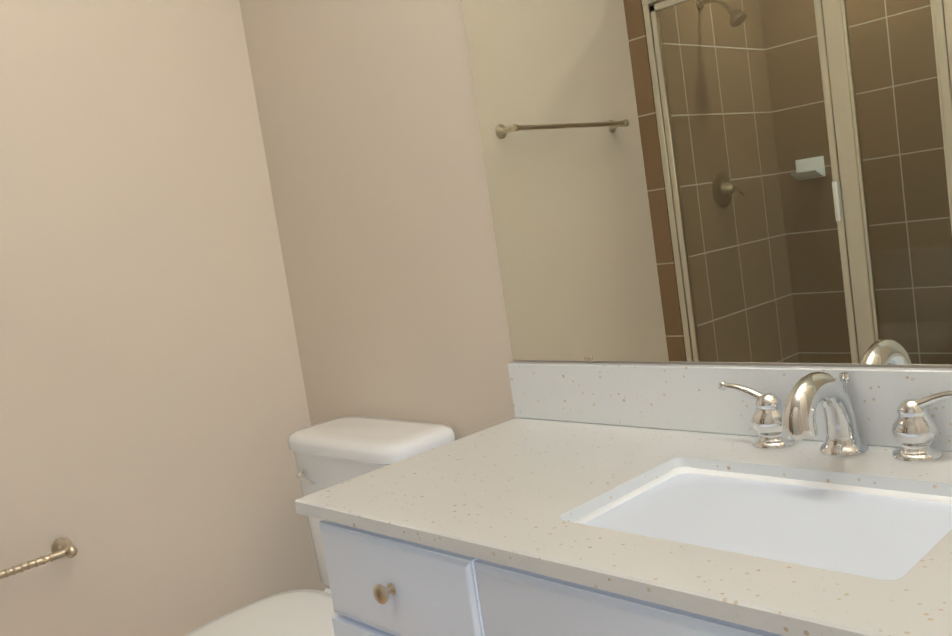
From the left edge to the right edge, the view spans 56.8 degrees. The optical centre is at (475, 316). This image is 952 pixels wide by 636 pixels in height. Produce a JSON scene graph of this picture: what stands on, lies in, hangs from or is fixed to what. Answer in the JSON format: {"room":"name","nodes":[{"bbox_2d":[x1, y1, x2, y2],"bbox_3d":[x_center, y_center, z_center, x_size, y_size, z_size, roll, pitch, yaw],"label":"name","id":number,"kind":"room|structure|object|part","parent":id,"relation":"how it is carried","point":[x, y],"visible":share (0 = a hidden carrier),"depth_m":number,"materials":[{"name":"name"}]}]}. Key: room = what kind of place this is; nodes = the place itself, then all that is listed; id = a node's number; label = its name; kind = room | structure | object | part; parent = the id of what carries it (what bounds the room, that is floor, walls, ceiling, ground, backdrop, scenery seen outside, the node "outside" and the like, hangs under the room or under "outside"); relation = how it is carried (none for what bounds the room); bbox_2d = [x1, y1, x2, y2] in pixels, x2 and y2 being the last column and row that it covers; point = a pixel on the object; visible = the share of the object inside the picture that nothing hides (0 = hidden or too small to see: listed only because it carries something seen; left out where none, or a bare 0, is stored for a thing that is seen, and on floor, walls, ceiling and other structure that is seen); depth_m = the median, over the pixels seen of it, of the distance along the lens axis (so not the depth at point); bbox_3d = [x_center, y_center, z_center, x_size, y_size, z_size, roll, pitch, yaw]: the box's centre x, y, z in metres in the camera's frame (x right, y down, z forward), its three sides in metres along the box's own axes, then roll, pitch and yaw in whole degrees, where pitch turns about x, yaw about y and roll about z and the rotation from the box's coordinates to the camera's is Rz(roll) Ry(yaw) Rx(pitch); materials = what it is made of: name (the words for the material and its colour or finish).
{"room":"bathroom","nodes":[
{"label":"bathroom","id":0,"kind":"room"},
{"bbox_2d":[0,0,329,635],"bbox_3d":[-1.761,0.014,1.541,3.180,2.740,0.120,-14,8,-43],"label":"wall","id":1,"kind":"structure","parent":0,"point":[240,240],"depth_m":2.29,"materials":[{"name":"beige paint"}]},
{"bbox_2d":[0,537,77,578],"bbox_3d":[-1.048,0.576,2.051,0.234,0.048,0.080,-14,8,-43],"label":"towel bar","id":2,"kind":"object","parent":1,"relation":"attached to","point":[61,547],"visible":1,"depth_m":2.06,"materials":[{"name":"silver metal"}]},
{"bbox_2d":[236,0,951,439],"bbox_3d":[0.585,-0.322,1.426,0.120,2.740,3.522,-14,8,-43],"label":"wall","id":3,"kind":"structure","parent":0,"point":[367,117],"depth_m":2.21,"materials":[{"name":"beige paint"}]},
{"bbox_2d":[461,0,951,364],"bbox_3d":[0.508,-0.482,1.367,0.008,1.139,1.482,-14,8,-43],"label":"mirror","id":4,"kind":"object","parent":3,"relation":"attached to","point":[742,181],"visible":1,"depth_m":1.52,"materials":[{"name":"mirror glass"},{"name":"silver backing"}]},
{"bbox_2d":[508,362,951,449],"bbox_3d":[0.595,0.143,1.428,0.020,0.124,1.488,-14,8,-43],"label":"backsplash","id":5,"kind":"structure","parent":3,"relation":"attached to","point":[664,396],"depth_m":1.69,"materials":[{"name":"beige stone"}]},
{"bbox_3d":[0.082,1.250,0.892,2.111,0.100,3.522,-14,8,-43],"label":"floor","id":6,"kind":"structure","parent":0,"visible":0},
{"bbox_2d":[185,416,455,635],"bbox_3d":[-0.413,0.734,2.079,0.774,0.822,0.486,-14,8,-43],"label":"toilet","id":7,"kind":"object","parent":6,"relation":"on","point":[331,452],"visible":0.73,"depth_m":2.13,"materials":[{"name":"white ceramic"}]},
{"bbox_3d":[-0.502,0.738,1.996,0.532,0.029,0.398,-14,8,-43],"label":"lid","id":8,"kind":"part","parent":7,"relation":"part of","materials":[{"name":"white plastic"}]},
{"bbox_3d":[-0.436,0.411,2.254,0.022,0.028,0.090,-14,8,-43],"label":"flush lever","id":9,"kind":"part","parent":7,"relation":"part of","materials":[{"name":"silver metal"}]},
{"bbox_3d":[-0.275,0.305,2.226,0.228,0.047,0.486,-14,8,-43],"label":"tank lid","id":10,"kind":"part","parent":7,"relation":"part of","materials":[{"name":"white ceramic"}]},
{"bbox_2d":[295,506,833,635],"bbox_3d":[0.464,0.686,1.274,0.606,0.822,1.474,-14,8,-43],"label":"bathroom vanity","id":11,"kind":"object","parent":6,"relation":"on","point":[383,582],"depth_m":1.30,"materials":[{"name":"wood"}]},
{"bbox_2d":[294,418,951,635],"bbox_3d":[0.400,0.267,1.239,0.598,0.025,1.488,-14,8,-43],"label":"countertop","id":12,"kind":"structure","parent":11,"relation":"on","point":[506,488],"depth_m":1.29,"materials":[{"name":"beige stone"}]},
{"bbox_2d":[562,458,951,581],"bbox_3d":[0.406,0.347,1.222,0.392,0.154,0.550,-14,8,-43],"label":"sink","id":13,"kind":"object","parent":12,"relation":"in","point":[872,527],"depth_m":1.23,"materials":[{"name":"white ceramic"}]},
{"bbox_2d":[718,366,951,473],"bbox_3d":[0.524,0.153,1.346,0.196,0.142,0.391,-14,8,-43],"label":"faucet","id":14,"kind":"object","parent":12,"relation":"on","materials":[{"name":"silver metal"}]}
]}

